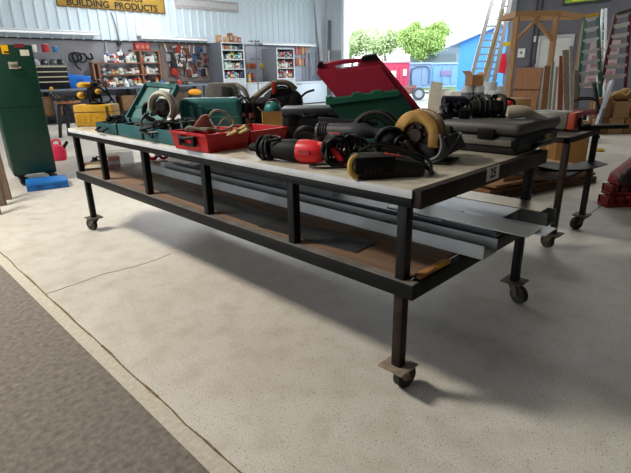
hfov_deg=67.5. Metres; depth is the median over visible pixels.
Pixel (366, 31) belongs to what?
leafy tree
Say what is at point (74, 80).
bin
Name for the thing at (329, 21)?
board
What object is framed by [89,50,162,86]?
shelf
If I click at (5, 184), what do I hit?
leaning board
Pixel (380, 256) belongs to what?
shelf
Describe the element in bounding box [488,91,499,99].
bucket
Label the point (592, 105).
carton
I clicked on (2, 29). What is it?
wall lamp
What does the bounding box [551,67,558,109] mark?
plank
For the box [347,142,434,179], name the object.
grinder
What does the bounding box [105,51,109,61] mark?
bottle
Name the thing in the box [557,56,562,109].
plank
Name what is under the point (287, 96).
black toolbag
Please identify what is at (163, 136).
case
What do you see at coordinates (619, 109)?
carton
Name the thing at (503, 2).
ladder
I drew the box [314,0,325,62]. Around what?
column
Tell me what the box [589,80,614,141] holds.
board
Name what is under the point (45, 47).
paint can
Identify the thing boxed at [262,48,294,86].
tall cabinet
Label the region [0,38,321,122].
wall
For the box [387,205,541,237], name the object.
channel
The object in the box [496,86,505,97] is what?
bucket
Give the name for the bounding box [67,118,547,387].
work table
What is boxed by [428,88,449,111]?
concrete block
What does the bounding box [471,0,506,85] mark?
ladder
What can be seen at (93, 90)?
router
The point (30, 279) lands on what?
crack
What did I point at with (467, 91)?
drum
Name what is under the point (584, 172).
carton
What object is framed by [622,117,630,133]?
carton
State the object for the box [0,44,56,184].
tall cabinet
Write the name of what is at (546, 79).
plank
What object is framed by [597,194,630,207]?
bar
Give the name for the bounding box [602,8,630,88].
step ladder
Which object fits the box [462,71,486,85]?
carton
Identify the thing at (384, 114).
ring
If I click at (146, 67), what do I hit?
bottle
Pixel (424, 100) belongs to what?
ground
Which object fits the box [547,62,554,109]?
plank
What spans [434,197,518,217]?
channel
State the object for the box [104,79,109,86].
bottle
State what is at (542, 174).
shelf
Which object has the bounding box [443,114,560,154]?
case
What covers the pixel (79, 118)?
print
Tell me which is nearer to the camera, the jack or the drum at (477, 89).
the jack
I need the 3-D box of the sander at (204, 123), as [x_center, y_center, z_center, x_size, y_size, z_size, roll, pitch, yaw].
[-0.609,-0.637,2.733,0.288,0.199,0.104,-1,19,0]
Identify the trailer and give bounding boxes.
[403,86,428,99]
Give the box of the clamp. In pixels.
[578,123,628,129]
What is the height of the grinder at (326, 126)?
0.158 m
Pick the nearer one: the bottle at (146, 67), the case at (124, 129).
the case at (124, 129)
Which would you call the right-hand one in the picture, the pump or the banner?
the banner
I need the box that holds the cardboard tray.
[84,162,117,169]
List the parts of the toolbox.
lid, handle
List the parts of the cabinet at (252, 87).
door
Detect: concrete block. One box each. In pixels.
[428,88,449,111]
[444,90,460,95]
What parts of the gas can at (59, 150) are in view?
handle, tank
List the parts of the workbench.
leg, leg, leg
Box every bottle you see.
[101,67,105,74]
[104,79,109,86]
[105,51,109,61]
[118,77,122,84]
[124,78,128,86]
[135,67,139,73]
[145,66,149,73]
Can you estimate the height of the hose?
0.584 m
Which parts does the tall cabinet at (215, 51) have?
panel, frame, door, panel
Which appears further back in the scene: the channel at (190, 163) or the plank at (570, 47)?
the plank at (570, 47)
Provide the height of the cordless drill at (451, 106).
0.120 m
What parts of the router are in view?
motor, plate, cord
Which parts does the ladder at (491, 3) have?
rail, rail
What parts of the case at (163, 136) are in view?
lid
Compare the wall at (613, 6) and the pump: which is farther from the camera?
the wall at (613, 6)
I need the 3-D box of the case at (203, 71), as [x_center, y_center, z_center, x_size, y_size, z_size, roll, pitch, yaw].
[-4.208,-6.202,17.736,0.080,0.319,0.183,17,26,42]
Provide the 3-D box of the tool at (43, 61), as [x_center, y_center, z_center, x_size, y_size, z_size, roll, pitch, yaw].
[-7.857,-5.058,13.692,0.150,0.165,0.176,9,21,26]
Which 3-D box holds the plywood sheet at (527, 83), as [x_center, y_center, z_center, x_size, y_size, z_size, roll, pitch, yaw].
[7.047,-4.925,15.768,0.850,1.330,0.160,17,26,42]
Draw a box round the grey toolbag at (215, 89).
[205,82,249,102]
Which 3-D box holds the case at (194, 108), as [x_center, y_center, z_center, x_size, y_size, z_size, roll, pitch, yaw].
[-0.814,-0.965,3.711,0.481,0.245,0.183,-1,19,0]
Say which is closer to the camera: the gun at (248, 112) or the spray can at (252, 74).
the gun at (248, 112)
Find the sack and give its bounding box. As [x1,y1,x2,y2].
[609,88,630,100]
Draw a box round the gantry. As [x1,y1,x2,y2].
[500,10,585,105]
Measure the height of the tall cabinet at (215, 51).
2.424 m
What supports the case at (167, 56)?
hanging from the pegboard
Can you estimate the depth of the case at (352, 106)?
2.96 m
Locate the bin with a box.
[68,74,90,88]
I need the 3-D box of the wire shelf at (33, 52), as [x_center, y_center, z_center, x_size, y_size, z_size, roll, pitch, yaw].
[-7.780,-5.162,13.762,0.360,0.365,0.900,17,26,42]
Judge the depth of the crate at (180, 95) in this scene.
16.66 m
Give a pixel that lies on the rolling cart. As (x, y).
(570, 136)
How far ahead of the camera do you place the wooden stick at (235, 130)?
2.49 m
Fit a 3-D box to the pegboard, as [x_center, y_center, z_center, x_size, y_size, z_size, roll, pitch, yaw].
[-4.712,-6.332,17.259,0.050,1.253,1.990,17,26,42]
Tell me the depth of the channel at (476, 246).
2.58 m
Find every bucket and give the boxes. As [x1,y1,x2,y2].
[484,82,497,99]
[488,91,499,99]
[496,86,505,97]
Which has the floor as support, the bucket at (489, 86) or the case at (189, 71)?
the bucket at (489, 86)
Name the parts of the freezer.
lid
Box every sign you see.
[56,0,164,13]
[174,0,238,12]
[583,40,620,87]
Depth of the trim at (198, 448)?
2.12 m
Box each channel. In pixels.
[151,162,497,259]
[160,161,496,238]
[187,164,463,221]
[189,161,503,236]
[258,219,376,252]
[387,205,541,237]
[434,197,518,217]
[436,205,555,235]
[455,191,553,211]
[457,197,517,219]
[517,208,555,225]
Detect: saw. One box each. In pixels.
[139,90,177,135]
[249,134,346,165]
[395,108,465,164]
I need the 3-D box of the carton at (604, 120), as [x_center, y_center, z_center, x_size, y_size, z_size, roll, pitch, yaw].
[5.892,-2.316,9.861,0.201,0.316,0.400,-1,19,0]
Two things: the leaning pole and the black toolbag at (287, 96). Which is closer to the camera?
the black toolbag at (287, 96)
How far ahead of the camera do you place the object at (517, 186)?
5.08 m
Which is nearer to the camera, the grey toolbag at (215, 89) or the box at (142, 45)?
the grey toolbag at (215, 89)
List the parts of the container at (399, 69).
edge frame, white panel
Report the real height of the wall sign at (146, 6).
0.850 m
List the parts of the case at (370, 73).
handle, panel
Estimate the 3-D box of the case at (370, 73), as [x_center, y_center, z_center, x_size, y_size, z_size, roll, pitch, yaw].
[0.396,-0.907,3.076,0.767,0.540,0.188,-1,19,0]
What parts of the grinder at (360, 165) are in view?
plate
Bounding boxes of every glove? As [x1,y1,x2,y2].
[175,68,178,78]
[176,44,180,54]
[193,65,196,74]
[202,44,206,54]
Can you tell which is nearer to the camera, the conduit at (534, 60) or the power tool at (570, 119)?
the power tool at (570, 119)
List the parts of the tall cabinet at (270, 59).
panel, frame, door, panel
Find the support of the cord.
on the work table
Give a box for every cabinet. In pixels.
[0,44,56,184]
[207,42,246,102]
[246,82,271,97]
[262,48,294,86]
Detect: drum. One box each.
[461,86,473,97]
[473,86,484,98]
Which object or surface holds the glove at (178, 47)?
hanging from the pegboard
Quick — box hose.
[68,51,93,69]
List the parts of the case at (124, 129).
lid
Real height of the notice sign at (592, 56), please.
1.350 m
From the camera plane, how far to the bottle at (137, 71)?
15.76 m
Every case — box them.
[25,175,68,191]
[73,103,119,126]
[95,119,147,139]
[125,76,191,145]
[165,52,170,60]
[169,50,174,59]
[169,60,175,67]
[169,124,287,152]
[171,67,175,75]
[179,97,242,126]
[184,46,189,55]
[187,68,191,76]
[201,67,205,75]
[317,53,419,109]
[326,89,412,151]
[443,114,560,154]
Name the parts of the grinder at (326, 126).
handle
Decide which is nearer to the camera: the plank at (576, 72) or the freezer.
the plank at (576, 72)
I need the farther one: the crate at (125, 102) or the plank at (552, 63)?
the crate at (125, 102)
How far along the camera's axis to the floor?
2.36 m
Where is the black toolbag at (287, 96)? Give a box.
[250,79,314,123]
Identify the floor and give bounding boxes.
[0,102,630,472]
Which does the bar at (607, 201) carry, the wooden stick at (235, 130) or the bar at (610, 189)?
the bar at (610, 189)
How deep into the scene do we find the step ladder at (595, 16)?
10.37 m
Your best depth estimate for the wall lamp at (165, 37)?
16.38 m
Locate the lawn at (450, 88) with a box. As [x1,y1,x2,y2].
[423,87,455,89]
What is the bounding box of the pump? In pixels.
[90,156,99,161]
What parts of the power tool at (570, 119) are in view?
panel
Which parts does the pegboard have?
rail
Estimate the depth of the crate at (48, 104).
13.81 m
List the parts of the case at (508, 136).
trim, lid, handle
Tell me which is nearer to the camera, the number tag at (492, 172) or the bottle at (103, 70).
the number tag at (492, 172)
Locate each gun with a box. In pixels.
[237,94,257,123]
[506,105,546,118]
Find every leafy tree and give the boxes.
[349,18,387,57]
[349,31,364,65]
[362,19,406,60]
[393,16,458,61]
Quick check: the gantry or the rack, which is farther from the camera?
the rack
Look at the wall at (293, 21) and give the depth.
16.64 m
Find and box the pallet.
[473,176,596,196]
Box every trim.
[0,36,309,46]
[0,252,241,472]
[0,254,236,472]
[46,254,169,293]
[341,0,348,67]
[502,0,517,92]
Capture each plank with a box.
[540,66,550,109]
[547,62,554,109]
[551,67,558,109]
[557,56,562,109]
[562,50,569,109]
[569,46,572,109]
[573,70,579,108]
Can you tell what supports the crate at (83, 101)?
on the workbench
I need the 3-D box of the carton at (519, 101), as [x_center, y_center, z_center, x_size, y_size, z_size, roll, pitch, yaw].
[2.905,-1.605,7.084,0.382,0.905,0.400,-1,19,0]
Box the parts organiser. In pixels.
[36,66,70,89]
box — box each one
[109,82,115,86]
[111,13,120,44]
[133,43,139,49]
[140,43,144,49]
[145,43,149,49]
[258,107,282,125]
[517,48,525,57]
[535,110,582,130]
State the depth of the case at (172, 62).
16.78 m
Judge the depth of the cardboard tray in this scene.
4.33 m
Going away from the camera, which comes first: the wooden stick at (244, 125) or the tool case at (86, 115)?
the wooden stick at (244, 125)
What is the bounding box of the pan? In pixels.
[536,160,607,170]
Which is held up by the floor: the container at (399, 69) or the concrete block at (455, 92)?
the concrete block at (455, 92)
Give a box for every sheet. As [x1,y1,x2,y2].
[140,180,286,225]
[427,81,442,112]
[513,68,542,109]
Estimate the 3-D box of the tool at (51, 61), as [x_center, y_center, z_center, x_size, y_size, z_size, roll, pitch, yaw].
[-7.694,-5.116,13.849,0.150,0.165,0.176,2,19,10]
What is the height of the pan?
0.050 m
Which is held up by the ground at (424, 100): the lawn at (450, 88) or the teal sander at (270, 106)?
the lawn at (450, 88)
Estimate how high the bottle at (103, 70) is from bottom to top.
0.218 m
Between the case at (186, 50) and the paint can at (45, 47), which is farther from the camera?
the case at (186, 50)
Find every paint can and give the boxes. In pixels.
[31,44,36,51]
[41,44,49,51]
[52,46,57,52]
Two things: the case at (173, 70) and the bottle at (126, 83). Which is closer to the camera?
the bottle at (126, 83)
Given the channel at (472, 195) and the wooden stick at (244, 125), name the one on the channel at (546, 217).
the channel at (472, 195)
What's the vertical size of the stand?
1.137 m
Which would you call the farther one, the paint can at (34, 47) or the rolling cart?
the paint can at (34, 47)
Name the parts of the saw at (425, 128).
cord, guide rail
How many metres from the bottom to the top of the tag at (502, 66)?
0.710 m
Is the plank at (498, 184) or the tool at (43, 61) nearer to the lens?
the plank at (498, 184)
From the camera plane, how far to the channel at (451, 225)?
2.65 m
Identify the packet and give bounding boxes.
[107,155,120,167]
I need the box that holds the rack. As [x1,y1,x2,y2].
[249,40,259,89]
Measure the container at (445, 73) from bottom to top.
1.935 m
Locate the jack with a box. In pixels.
[607,157,630,185]
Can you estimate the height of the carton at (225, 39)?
0.200 m
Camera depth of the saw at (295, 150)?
2.27 m
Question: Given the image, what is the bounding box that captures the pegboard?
[159,44,209,81]
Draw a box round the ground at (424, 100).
[409,90,453,104]
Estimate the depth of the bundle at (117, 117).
3.65 m
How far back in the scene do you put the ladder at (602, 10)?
12.03 m
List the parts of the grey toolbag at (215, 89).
dark panel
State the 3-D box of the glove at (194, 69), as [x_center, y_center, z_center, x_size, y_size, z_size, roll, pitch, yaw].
[-4.469,-6.182,17.512,0.050,0.378,0.180,17,26,42]
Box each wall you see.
[0,0,318,46]
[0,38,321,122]
[325,0,630,109]
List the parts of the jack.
arm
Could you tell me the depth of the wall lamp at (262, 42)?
19.96 m
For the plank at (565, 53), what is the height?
1.667 m
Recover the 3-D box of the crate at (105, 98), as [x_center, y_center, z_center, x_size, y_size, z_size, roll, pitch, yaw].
[-6.769,-4.255,15.127,0.520,0.504,0.620,17,26,42]
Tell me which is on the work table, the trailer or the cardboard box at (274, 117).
the cardboard box at (274, 117)
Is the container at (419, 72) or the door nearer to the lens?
the door
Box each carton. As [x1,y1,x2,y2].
[215,35,221,41]
[223,37,228,41]
[227,33,232,41]
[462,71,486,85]
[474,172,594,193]
[483,170,593,187]
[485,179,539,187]
[497,97,530,106]
[498,159,574,181]
[539,120,591,162]
[588,97,612,117]
[588,117,608,133]
[607,117,624,133]
[610,101,630,117]
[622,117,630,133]
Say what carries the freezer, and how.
on the floor
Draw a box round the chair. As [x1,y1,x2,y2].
[572,80,599,137]
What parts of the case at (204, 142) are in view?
lid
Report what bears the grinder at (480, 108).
on the case at (508, 136)
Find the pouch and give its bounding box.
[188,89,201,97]
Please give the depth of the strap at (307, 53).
21.33 m
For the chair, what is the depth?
8.82 m
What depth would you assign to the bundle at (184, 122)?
3.06 m
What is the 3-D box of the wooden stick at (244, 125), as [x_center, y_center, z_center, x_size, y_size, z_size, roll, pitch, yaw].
[-0.469,-0.616,2.770,0.022,0.132,0.524,-9,21,-22]
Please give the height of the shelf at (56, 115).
0.030 m
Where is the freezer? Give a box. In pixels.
[295,81,326,102]
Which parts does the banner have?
panel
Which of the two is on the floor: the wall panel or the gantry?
the gantry
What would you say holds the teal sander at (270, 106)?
in the cardboard box at (274, 117)
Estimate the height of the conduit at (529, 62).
2.140 m
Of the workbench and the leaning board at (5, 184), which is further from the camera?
the workbench
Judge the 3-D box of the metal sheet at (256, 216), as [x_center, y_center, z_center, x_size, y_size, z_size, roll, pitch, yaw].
[-0.748,-0.252,3.136,0.200,0.003,1.500,-18,25,-40]
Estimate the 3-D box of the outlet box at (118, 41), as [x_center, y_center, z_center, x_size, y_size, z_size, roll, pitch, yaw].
[-6.460,-6.715,15.271,0.090,0.964,0.195,17,26,42]
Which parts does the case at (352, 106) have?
lid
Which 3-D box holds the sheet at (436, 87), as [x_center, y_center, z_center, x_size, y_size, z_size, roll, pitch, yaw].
[3.261,-3.706,12.963,0.477,1.066,0.309,-1,19,0]
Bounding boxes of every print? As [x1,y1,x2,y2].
[76,115,103,121]
[588,47,617,82]
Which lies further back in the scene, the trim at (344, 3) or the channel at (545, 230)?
the trim at (344, 3)
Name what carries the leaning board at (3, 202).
on the floor
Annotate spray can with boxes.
[247,73,250,81]
[251,73,254,81]
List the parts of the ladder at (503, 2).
rail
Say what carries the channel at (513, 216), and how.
on the work table
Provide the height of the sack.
0.260 m
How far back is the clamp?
3.71 m
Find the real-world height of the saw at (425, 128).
0.242 m
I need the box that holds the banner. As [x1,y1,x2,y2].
[563,0,610,5]
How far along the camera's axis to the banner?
14.21 m
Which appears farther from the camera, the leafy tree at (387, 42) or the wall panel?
the leafy tree at (387, 42)
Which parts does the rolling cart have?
leg, rail, rail, leg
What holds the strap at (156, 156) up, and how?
on the work table
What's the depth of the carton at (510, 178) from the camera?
5.04 m
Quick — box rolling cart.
[472,129,599,246]
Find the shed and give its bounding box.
[448,21,508,90]
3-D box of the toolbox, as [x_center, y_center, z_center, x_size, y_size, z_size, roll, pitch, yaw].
[-0.027,-0.770,3.174,0.390,0.200,0.326,-1,19,0]
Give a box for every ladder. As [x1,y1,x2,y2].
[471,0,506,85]
[484,0,511,86]
[577,12,602,108]
[597,8,606,96]
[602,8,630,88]
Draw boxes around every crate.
[42,96,63,115]
[69,99,87,113]
[91,95,116,102]
[116,94,135,110]
[176,92,187,106]
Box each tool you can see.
[40,59,48,64]
[49,59,56,64]
[57,59,63,64]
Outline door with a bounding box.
[535,34,575,109]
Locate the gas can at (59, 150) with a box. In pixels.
[51,139,67,160]
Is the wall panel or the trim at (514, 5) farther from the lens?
the wall panel
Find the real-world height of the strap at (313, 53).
0.943 m
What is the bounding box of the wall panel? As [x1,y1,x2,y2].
[331,50,340,66]
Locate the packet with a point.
(113, 160)
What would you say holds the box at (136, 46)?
on the shelf at (95, 72)
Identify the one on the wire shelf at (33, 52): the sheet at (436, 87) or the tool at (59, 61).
the tool at (59, 61)
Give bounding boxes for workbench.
[41,84,206,124]
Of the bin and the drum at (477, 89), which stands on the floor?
the drum at (477, 89)
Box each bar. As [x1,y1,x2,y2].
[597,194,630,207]
[601,183,630,195]
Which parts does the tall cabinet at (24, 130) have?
handle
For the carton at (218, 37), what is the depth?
17.18 m
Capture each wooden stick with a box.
[226,129,239,135]
[237,124,248,130]
[238,127,250,133]
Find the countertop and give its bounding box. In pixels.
[41,84,206,91]
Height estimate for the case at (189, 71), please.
0.322 m
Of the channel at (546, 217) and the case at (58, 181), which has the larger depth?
the case at (58, 181)
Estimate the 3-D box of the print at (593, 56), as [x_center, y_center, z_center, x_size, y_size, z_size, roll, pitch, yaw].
[8.634,-5.150,14.210,0.650,1.010,0.004,17,26,42]
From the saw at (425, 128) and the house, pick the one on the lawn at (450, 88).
the house
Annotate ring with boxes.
[354,110,397,125]
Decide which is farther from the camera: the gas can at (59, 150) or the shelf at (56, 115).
the shelf at (56, 115)
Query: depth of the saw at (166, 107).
3.05 m
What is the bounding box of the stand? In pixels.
[47,87,80,137]
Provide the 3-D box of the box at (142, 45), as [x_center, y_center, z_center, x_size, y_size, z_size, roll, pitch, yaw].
[-5.803,-6.333,15.752,0.163,0.230,0.170,17,26,42]
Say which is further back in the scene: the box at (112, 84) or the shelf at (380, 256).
the box at (112, 84)
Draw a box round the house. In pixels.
[410,47,458,62]
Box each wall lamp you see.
[0,27,99,35]
[137,34,207,40]
[258,41,316,46]
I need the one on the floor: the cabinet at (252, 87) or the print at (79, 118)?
the cabinet at (252, 87)
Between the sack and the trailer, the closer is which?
the sack
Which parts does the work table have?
post, leg, post, post, post, rail, rail, post, leg, post, rail, rail, leg, post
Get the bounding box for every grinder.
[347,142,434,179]
[374,126,410,154]
[468,94,515,117]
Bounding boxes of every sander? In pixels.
[185,109,234,133]
[264,98,280,111]
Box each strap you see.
[149,154,167,159]
[304,53,307,80]
[307,53,310,80]
[313,53,316,74]
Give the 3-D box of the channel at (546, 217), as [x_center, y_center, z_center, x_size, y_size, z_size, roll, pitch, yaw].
[0.151,-0.428,3.482,3.040,0.075,0.120,17,26,42]
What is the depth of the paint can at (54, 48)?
13.78 m
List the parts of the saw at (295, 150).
cord, handle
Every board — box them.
[0,154,11,199]
[0,176,6,205]
[327,20,330,95]
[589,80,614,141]
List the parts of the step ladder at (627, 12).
rail, rail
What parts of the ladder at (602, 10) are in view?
rail, rail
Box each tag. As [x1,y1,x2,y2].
[486,164,499,181]
[498,51,505,72]
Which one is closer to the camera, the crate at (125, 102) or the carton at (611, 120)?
the carton at (611, 120)
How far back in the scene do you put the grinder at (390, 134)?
2.25 m
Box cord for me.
[309,132,368,168]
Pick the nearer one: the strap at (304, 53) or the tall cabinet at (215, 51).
the tall cabinet at (215, 51)
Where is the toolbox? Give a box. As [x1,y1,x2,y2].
[281,105,338,138]
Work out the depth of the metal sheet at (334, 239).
2.35 m
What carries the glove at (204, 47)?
hanging from the pegboard
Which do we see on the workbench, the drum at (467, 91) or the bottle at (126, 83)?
the bottle at (126, 83)
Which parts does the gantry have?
post, post, post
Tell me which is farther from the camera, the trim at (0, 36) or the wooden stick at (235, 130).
the trim at (0, 36)
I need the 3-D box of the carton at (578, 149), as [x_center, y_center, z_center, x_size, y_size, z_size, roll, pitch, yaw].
[3.529,-1.340,6.718,0.444,0.622,0.500,-1,19,0]
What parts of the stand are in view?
leg, frame, leg, leg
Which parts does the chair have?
seat, armrest, backrest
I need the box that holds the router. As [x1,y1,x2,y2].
[77,79,115,104]
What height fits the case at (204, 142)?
0.104 m
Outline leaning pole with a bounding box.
[482,9,504,85]
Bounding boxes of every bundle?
[106,114,131,124]
[151,117,196,130]
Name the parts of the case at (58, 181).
lid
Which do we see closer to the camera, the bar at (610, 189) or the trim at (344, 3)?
the bar at (610, 189)
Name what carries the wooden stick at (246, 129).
in the case at (204, 142)
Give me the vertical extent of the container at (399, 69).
2.080 m
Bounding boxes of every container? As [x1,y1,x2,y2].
[382,61,410,85]
[409,62,431,87]
[429,62,457,86]
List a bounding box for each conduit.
[528,0,537,65]
[533,0,542,63]
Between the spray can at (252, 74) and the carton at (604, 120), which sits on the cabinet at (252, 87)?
the spray can at (252, 74)
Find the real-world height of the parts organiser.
0.642 m
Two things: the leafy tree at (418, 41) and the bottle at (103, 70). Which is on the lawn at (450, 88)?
the leafy tree at (418, 41)
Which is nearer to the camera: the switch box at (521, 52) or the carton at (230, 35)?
the switch box at (521, 52)
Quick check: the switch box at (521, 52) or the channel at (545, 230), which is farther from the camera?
the switch box at (521, 52)
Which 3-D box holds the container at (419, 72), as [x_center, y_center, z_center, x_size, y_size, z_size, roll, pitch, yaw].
[7.745,-13.419,39.344,1.950,1.956,4.220,-6,20,-15]
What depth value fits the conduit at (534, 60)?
15.26 m
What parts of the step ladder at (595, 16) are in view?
rail, rail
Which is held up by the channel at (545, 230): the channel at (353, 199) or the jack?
the channel at (353, 199)
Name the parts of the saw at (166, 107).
motor, cord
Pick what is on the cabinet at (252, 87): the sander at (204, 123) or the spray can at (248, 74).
the spray can at (248, 74)
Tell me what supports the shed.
on the lawn at (450, 88)
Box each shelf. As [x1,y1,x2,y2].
[33,52,67,65]
[46,107,178,117]
[84,157,457,278]
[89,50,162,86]
[512,162,583,181]
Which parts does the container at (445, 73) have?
pink panel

